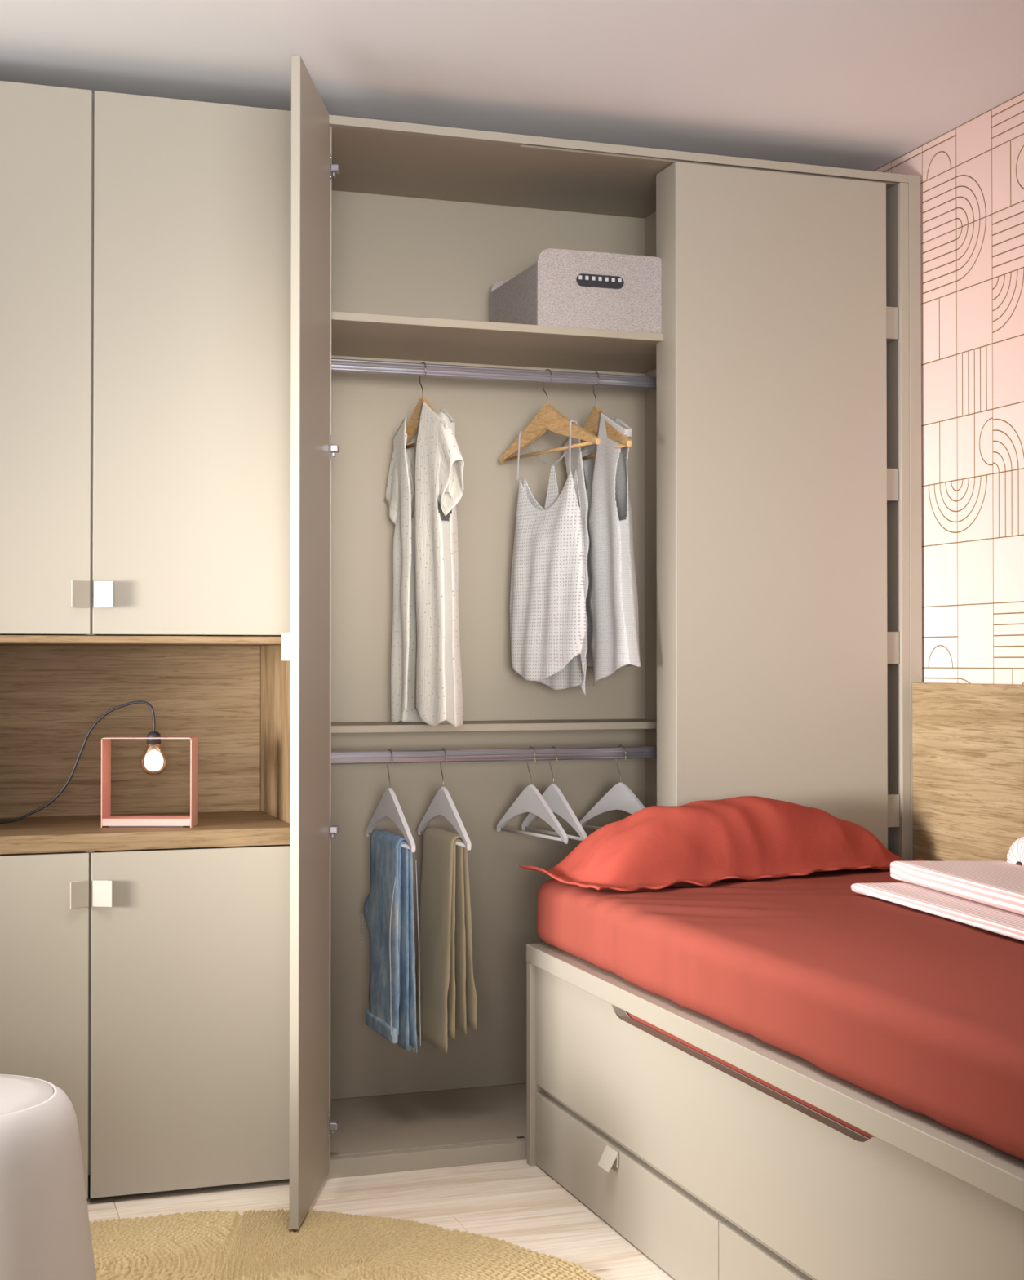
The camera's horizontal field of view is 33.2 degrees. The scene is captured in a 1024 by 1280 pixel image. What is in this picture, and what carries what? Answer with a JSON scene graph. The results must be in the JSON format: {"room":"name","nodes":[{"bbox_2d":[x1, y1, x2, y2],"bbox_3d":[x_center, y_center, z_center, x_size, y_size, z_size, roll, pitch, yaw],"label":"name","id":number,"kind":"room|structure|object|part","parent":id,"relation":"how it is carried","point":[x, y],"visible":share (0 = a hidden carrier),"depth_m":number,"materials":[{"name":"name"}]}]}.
{"room":"bedroom","nodes":[
{"label":"bedroom","id":0,"kind":"room"},
{"bbox_2d":[86,1159,675,1279],"bbox_3d":[-0.903,1.209,1.073,5.787,0.060,6.260,0,-1,-19],"label":"floor","id":1,"kind":"structure","parent":0,"point":[516,1202],"depth_m":3.68,"materials":[{"name":"beige wood"}]},
{"bbox_2d":[0,80,291,1199],"bbox_3d":[-1.213,0.015,3.894,1.476,2.400,0.625,0,-1,-19],"label":"cabinet","id":2,"kind":"object","parent":1,"relation":"on","point":[145,241],"visible":0.81,"depth_m":3.75,"materials":[{"name":"beige paint"}]},
{"bbox_3d":[-1.118,0.827,3.623,0.436,0.740,0.019,0,-1,-19],"label":"door","id":3,"kind":"part","parent":2,"relation":"part of","materials":[{"name":"beige paint"}]},
{"bbox_3d":[-1.117,-0.601,3.641,0.437,1.176,0.019,0,-1,-19],"label":"door","id":4,"kind":"part","parent":2,"relation":"part of","materials":[{"name":"beige paint"}]},
{"bbox_3d":[-0.929,0.544,3.673,0.018,0.057,0.046,-1,-1,43],"label":"handle","id":5,"kind":"part","parent":2,"relation":"part of","materials":[{"name":"beige plastic"}]},
{"bbox_3d":[-0.928,-0.098,3.682,0.018,0.057,0.046,-1,-1,43],"label":"handle","id":6,"kind":"part","parent":2,"relation":"part of","materials":[{"name":"beige"}]},
{"bbox_2d":[0,700,198,827],"bbox_3d":[-1.071,0.278,3.868,0.713,0.281,0.084,0,-1,0],"label":"table lamp","id":7,"kind":"object","parent":2,"relation":"on","point":[153,759],"visible":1,"depth_m":3.86,"materials":[{"name":"pink"}]},
{"bbox_3d":[-0.815,0.318,3.868,0.201,0.200,0.084,0,-1,0],"label":"frame","id":8,"kind":"part","parent":7,"relation":"part of","materials":[{"name":"pink metal"}]},
{"bbox_2d":[146,731,160,744],"bbox_3d":[-0.807,0.220,3.869,0.031,0.028,0.031,0,-1,0],"label":"socket","id":9,"kind":"object","parent":7,"relation":"attached to","point":[153,734],"depth_m":3.86,"materials":[{"name":"black plastic"}]},
{"bbox_3d":[-0.807,0.269,3.869,0.059,0.070,0.059,0,-1,0],"label":"bulb","id":10,"kind":"part","parent":7,"relation":"part of","materials":[{"name":"clear glass"}]},
{"bbox_3d":[-0.807,0.271,3.869,0.042,0.049,0.042,0,-1,0],"label":"filament globe","id":11,"kind":"part","parent":7,"relation":"part of","materials":[{"name":"white glass"}]},
{"bbox_3d":[-0.878,0.544,3.691,0.046,0.057,0.018,0,-1,9],"label":"handle","id":12,"kind":"part","parent":2,"relation":"part of","materials":[{"name":"beige plastic"}]},
{"bbox_3d":[-0.877,-0.098,3.699,0.046,0.057,0.018,0,-1,9],"label":"handle","id":13,"kind":"part","parent":2,"relation":"part of","materials":[{"name":"beige"}]},
{"bbox_3d":[-1.317,-0.002,4.181,1.426,2.320,0.015,0,-1,-19],"label":"panel","id":14,"kind":"part","parent":2,"relation":"part of","materials":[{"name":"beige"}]},
{"bbox_2d":[0,810,289,854],"bbox_3d":[-1.187,0.437,3.838,1.456,0.038,0.462,0,-1,-19],"label":"niche shelf","id":15,"kind":"object","parent":2,"relation":"attached to","point":[42,831],"depth_m":3.78,"materials":[{"name":"brown wood"}]},
{"bbox_3d":[-0.666,0.828,3.776,0.507,0.740,0.019,0,-1,-19],"label":"door","id":16,"kind":"part","parent":2,"relation":"part of","materials":[{"name":"beige paint"}]},
{"bbox_3d":[-0.666,-0.599,3.794,0.506,1.176,0.019,0,-1,-19],"label":"door","id":17,"kind":"part","parent":2,"relation":"part of","materials":[{"name":"beige paint"}]},
{"bbox_3d":[-0.536,0.028,4.147,0.032,2.380,0.580,0,-1,-19],"label":"panel","id":18,"kind":"part","parent":2,"relation":"part of","materials":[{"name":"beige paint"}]},
{"bbox_2d":[88,1208,604,1279],"bbox_3d":[-0.529,1.192,2.803,1.626,0.015,1.626,0,-1,19],"label":"jute rug","id":19,"kind":"object","parent":1,"relation":"on","point":[194,1246],"visible":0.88,"depth_m":3.36,"materials":[{"name":"beige wicker"}]},
{"bbox_2d":[0,1074,97,1279],"bbox_3d":[-0.902,0.962,2.792,0.472,0.446,0.472,0,-1,-19],"label":"stool","id":20,"kind":"object","parent":19,"relation":"on","point":[45,1231],"visible":1,"depth_m":2.70,"materials":[{"name":"grey plastic"}]},
{"bbox_3d":[-0.902,0.745,2.795,0.301,0.012,0.301,0,-1,-19],"label":"seat","id":21,"kind":"part","parent":20,"relation":"part of","materials":[{"name":"grey plastic"}]},
{"bbox_2d":[281,55,922,1230],"bbox_3d":[0.204,0.017,4.173,1.698,2.402,0.897,0,-1,-19],"label":"wardrobe","id":22,"kind":"object","parent":1,"relation":"on","point":[774,414],"visible":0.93,"depth_m":4.29,"materials":[{"name":"beige paint"}]},
{"bbox_3d":[-0.455,0.014,3.509,0.018,0.057,0.046,0,-1,-25],"label":"handle","id":23,"kind":"part","parent":22,"relation":"part of","materials":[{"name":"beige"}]},
{"bbox_3d":[-0.431,0.002,3.683,0.019,2.383,0.398,0,-1,3],"label":"door","id":24,"kind":"part","parent":22,"relation":"part of","materials":[{"name":"beige paint"}]},
{"bbox_3d":[-0.502,0.028,4.130,0.018,2.380,0.524,0,-1,-19],"label":"panel","id":25,"kind":"part","parent":22,"relation":"part of","materials":[{"name":"beige paint"}]},
{"bbox_2d":[366,748,416,852],"bbox_3d":[-0.296,0.379,4.160,0.011,0.230,0.390,0,-1,-21],"label":"hanger","id":26,"kind":"object","parent":22,"relation":"hanging from","point":[388,806],"visible":0.99,"depth_m":4.14,"materials":[{"name":"white plastic"}]},
{"bbox_2d":[359,829,421,1053],"bbox_3d":[-0.299,0.722,4.160,0.081,0.514,0.320,0,-1,-21],"label":"jeans","id":27,"kind":"object","parent":26,"relation":"hanging from","point":[388,908],"visible":0.98,"depth_m":4.07,"materials":[{"name":"fabric"}]},
{"bbox_3d":[-0.293,0.722,4.148,0.035,0.496,0.218,0,-1,-21],"label":"leg","id":28,"kind":"part","parent":27,"relation":"part of","materials":[{"name":"fabric"}]},
{"bbox_2d":[405,361,437,448],"bbox_3d":[-0.218,-0.578,4.199,0.012,0.205,0.350,0,-1,-25],"label":"wooden hanger","id":29,"kind":"object","parent":22,"relation":"hanging from","point":[411,428],"visible":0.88,"depth_m":4.23,"materials":[{"name":"brown wood"}]},
{"bbox_2d":[384,400,464,726],"bbox_3d":[-0.208,-0.187,4.211,0.108,0.785,0.466,0,-1,-25],"label":"dress","id":30,"kind":"object","parent":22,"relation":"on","point":[426,477],"visible":1,"depth_m":4.11,"materials":[{"name":"fabric"}]},
{"bbox_3d":[-0.202,-1.175,3.963,0.469,0.020,0.020,0,-1,-19],"label":"panel","id":31,"kind":"part","parent":22,"relation":"part of","materials":[{"name":"beige paint"}]},
{"bbox_3d":[0.198,1.186,4.360,1.464,0.021,0.490,0,-1,-19],"label":"panel","id":32,"kind":"part","parent":22,"relation":"part of","materials":[{"name":"beige"}]},
{"bbox_2d":[417,747,471,850],"bbox_3d":[-0.168,0.380,4.204,0.011,0.230,0.390,0,-1,-21],"label":"hanger","id":33,"kind":"object","parent":22,"relation":"hanging from","point":[442,804],"visible":0.99,"depth_m":4.18,"materials":[{"name":"white"}]},
{"bbox_2d":[416,827,477,1053],"bbox_3d":[-0.164,0.721,4.189,0.092,0.513,0.252,0,-1,-21],"label":"trousers","id":34,"kind":"object","parent":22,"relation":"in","point":[448,994],"visible":0.98,"depth_m":4.12,"materials":[{"name":"beige fabric"}]},
{"bbox_3d":[-0.165,0.711,4.190,0.045,0.474,0.240,0,-1,-21],"label":"leg","id":35,"kind":"part","parent":34,"relation":"part of","materials":[{"name":"beige fabric"}]},
{"bbox_3d":[0.118,0.011,4.611,1.464,2.335,0.010,0,-1,-19],"label":"panel","id":36,"kind":"part","parent":22,"relation":"part of","materials":[{"name":"beige"}]},
{"bbox_3d":[-0.014,-0.660,4.269,0.989,0.030,0.017,0,-1,-19],"label":"hanging rail","id":37,"kind":"part","parent":22,"relation":"part of","materials":[{"name":"silver metal"}]},
{"bbox_2d":[331,718,657,733],"bbox_3d":[-0.068,0.220,4.417,0.989,0.018,0.235,0,-1,-19],"label":"shelf","id":38,"kind":"object","parent":22,"relation":"attached to","point":[338,725],"depth_m":4.38,"materials":[{"name":"beige"}]},
{"bbox_3d":[-0.014,0.285,4.257,0.989,0.030,0.017,0,-1,-19],"label":"hanging rail","id":39,"kind":"part","parent":22,"relation":"part of","materials":[{"name":"silver metal"}]},
{"bbox_2d":[331,311,662,373],"bbox_3d":[-0.032,-0.743,4.324,0.989,0.019,0.457,0,-1,-19],"label":"shelf","id":40,"kind":"object","parent":22,"relation":"attached to","point":[354,335],"depth_m":4.26,"materials":[{"name":"beige"}]},
{"bbox_2d":[497,746,568,844],"bbox_3d":[0.048,0.379,4.277,0.011,0.226,0.350,0,-1,-29],"label":"hanger","id":41,"kind":"object","parent":22,"relation":"hanging from","point":[531,800],"visible":1,"depth_m":4.26,"materials":[{"name":"white plastic"}]},
{"bbox_2d":[499,368,600,463],"bbox_3d":[0.089,-0.572,4.303,0.013,0.215,0.464,0,-1,-31],"label":"wooden hanger","id":42,"kind":"object","parent":22,"relation":"hanging from","point":[548,417],"visible":1,"depth_m":4.29,"materials":[{"name":"brown wood"}]},
{"bbox_2d":[510,419,587,689],"bbox_3d":[0.088,-0.206,4.297,0.097,0.662,0.356,0,-1,-31],"label":"camisole","id":43,"kind":"object","parent":42,"relation":"hanging from","point":[548,637],"visible":1,"depth_m":4.25,"materials":[{"name":"grey fabric"}]},
{"bbox_2d":[521,746,587,840],"bbox_3d":[0.104,0.379,4.296,0.012,0.226,0.360,0,-1,-25],"label":"hanger","id":44,"kind":"object","parent":22,"relation":"hanging from","point":[553,795],"visible":0.93,"depth_m":4.27,"materials":[{"name":"white plastic"}]},
{"bbox_2d":[490,248,662,333],"bbox_3d":[0.166,-0.846,4.353,0.345,0.189,0.370,0,-1,-19],"label":"storage box","id":45,"kind":"object","parent":22,"relation":"on","point":[570,288],"visible":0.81,"depth_m":4.18,"materials":[{"name":"fabric"}]},
{"bbox_3d":[0.108,-0.844,4.525,0.345,0.189,0.006,0,-1,-19],"label":"panel","id":46,"kind":"part","parent":45,"relation":"part of","materials":[{"name":"fabric"}]},
{"bbox_3d":[0.005,-0.830,4.299,0.006,0.155,0.356,0,-1,-19],"label":"panel","id":47,"kind":"part","parent":45,"relation":"part of","materials":[{"name":"fabric"}]},
{"bbox_2d":[564,371,631,466],"bbox_3d":[0.213,-0.570,4.345,0.013,0.217,0.464,0,-1,-18],"label":"wooden hanger","id":48,"kind":"object","parent":22,"relation":"hanging from","point":[591,425],"visible":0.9,"depth_m":4.32,"materials":[{"name":"brown wood"}]},
{"bbox_2d":[563,411,640,695],"bbox_3d":[0.231,-0.216,4.347,0.110,0.710,0.428,0,-1,-22],"label":"tank top","id":49,"kind":"object","parent":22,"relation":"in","point":[612,616],"visible":0.63,"depth_m":4.25,"materials":[{"name":"grey fabric"}]},
{"bbox_2d":[579,745,645,829],"bbox_3d":[0.276,0.380,4.354,0.012,0.226,0.350,1,-1,-35],"label":"hanger","id":50,"kind":"object","parent":22,"relation":"hanging from","point":[620,797],"visible":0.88,"depth_m":4.36,"materials":[{"name":"white plastic"}]},
{"bbox_3d":[0.202,-1.169,4.385,1.506,0.020,0.521,0,-1,-19],"label":"panel","id":51,"kind":"part","parent":22,"relation":"part of","materials":[{"name":"beige"}]},
{"bbox_3d":[0.293,-1.173,4.118,1.506,0.020,0.004,0,-1,-19],"label":"panel","id":52,"kind":"part","parent":22,"relation":"part of","materials":[{"name":"beige paint"}]},
{"bbox_3d":[0.908,0.034,4.596,0.024,2.380,0.545,0,-1,-19],"label":"panel","id":53,"kind":"part","parent":22,"relation":"part of","materials":[{"name":"beige paint"}]},
{"bbox_2d":[526,942,1023,1279],"bbox_3d":[0.846,0.952,3.186,1.044,0.508,2.056,0,-1,-19],"label":"bed","id":54,"kind":"object","parent":1,"relation":"on","point":[710,1171],"visible":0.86,"depth_m":3.00,"materials":[{"name":"beige paint"}]},
{"bbox_3d":[0.527,0.985,4.148,1.032,0.466,0.024,0,-1,-19],"label":"panel","id":55,"kind":"part","parent":54,"relation":"part of","materials":[{"name":"beige paint"}]},
{"bbox_3d":[0.197,1.061,3.514,0.024,0.040,0.057,0,-1,-19],"label":"handle","id":56,"kind":"part","parent":54,"relation":"part of","materials":[{"name":"beige"}]},
{"bbox_3d":[0.220,1.123,3.515,0.019,0.166,0.969,0,-1,-19],"label":"drawer","id":57,"kind":"part","parent":54,"relation":"part of","materials":[{"name":"beige paint"}]},
{"bbox_3d":[0.632,1.122,3.652,0.851,0.159,0.960,0,-1,-19],"label":"drawer","id":58,"kind":"part","parent":54,"relation":"part of","materials":[{"name":"beige"}]},
{"bbox_2d":[626,1011,873,1138],"bbox_3d":[0.853,0.879,3.171,0.944,0.273,1.900,0,-1,-19],"label":"mattress","id":59,"kind":"object","parent":54,"relation":"on","point":[855,1129],"visible":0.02,"depth_m":2.98,"materials":[{"name":"red fabric"}]},
{"bbox_3d":[0.542,1.111,2.564,0.019,0.166,1.032,0,-1,-19],"label":"drawer","id":60,"kind":"part","parent":54,"relation":"part of","materials":[{"name":"beige paint"}]},
{"bbox_3d":[0.953,1.110,2.706,0.851,0.159,1.022,0,-1,-19],"label":"drawer","id":61,"kind":"part","parent":54,"relation":"part of","materials":[{"name":"beige"}]},
{"bbox_2d":[537,868,1023,1160],"bbox_3d":[0.853,0.618,3.202,1.020,0.160,2.038,0,-1,-19],"label":"mattress","id":62,"kind":"object","parent":54,"relation":"on","point":[922,1012],"visible":0.84,"depth_m":2.92,"materials":[{"name":"red fabric"}]},
{"bbox_2d":[519,795,926,891],"bbox_3d":[0.544,0.457,3.962,1.006,0.182,0.347,0,-1,-19],"label":"pillow","id":63,"kind":"object","parent":62,"relation":"on","point":[704,842],"visible":0.96,"depth_m":3.90,"materials":[{"name":"red fabric"}]},
{"bbox_2d":[851,882,1023,941],"bbox_3d":[0.981,0.527,3.286,0.287,0.021,0.931,0,-1,-14],"label":"folded blanket","id":64,"kind":"object","parent":62,"relation":"on","point":[983,916],"visible":0.71,"depth_m":3.37,"materials":[{"name":"fabric"}]},
{"bbox_2d":[890,860,1023,915],"bbox_3d":[1.042,0.494,3.307,0.252,0.040,0.931,0,-1,-12],"label":"folded blanket","id":65,"kind":"object","parent":64,"relation":"on","point":[1000,884],"visible":1,"depth_m":3.50,"materials":[{"name":"fabric"}]},
{"bbox_2d":[1007,836,1023,866],"bbox_3d":[1.148,0.480,3.682,0.154,0.123,0.123,0,-1,-19],"label":"bolster","id":66,"kind":"object","parent":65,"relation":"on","point":[1015,855],"visible":0.59,"depth_m":3.67,"materials":[{"name":"fabric"}]},
{"bbox_2d":[0,0,1023,171],"bbox_3d":[-0.883,-1.326,1.143,5.850,0.049,6.320,0,-1,-19],"label":"ceiling","id":67,"kind":"structure","parent":0,"point":[864,85],"depth_m":3.78,"materials":[{"name":"white paint"}]},
{"bbox_2d":[872,92,1023,684],"bbox_3d":[1.867,-0.050,2.026,0.063,2.481,6.260,0,-1,-19],"label":"wall","id":68,"kind":"structure","parent":0,"point":[972,174],"depth_m":4.15,"materials":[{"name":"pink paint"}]},
{"bbox_2d":[912,682,1023,861],"bbox_3d":[1.359,0.427,3.368,0.036,0.662,2.058,0,-1,-19],"label":"headboard","id":69,"kind":"object","parent":68,"relation":"attached to","point":[968,739],"visible":0.57,"depth_m":4.11,"materials":[{"name":"brown wood"}]}
]}

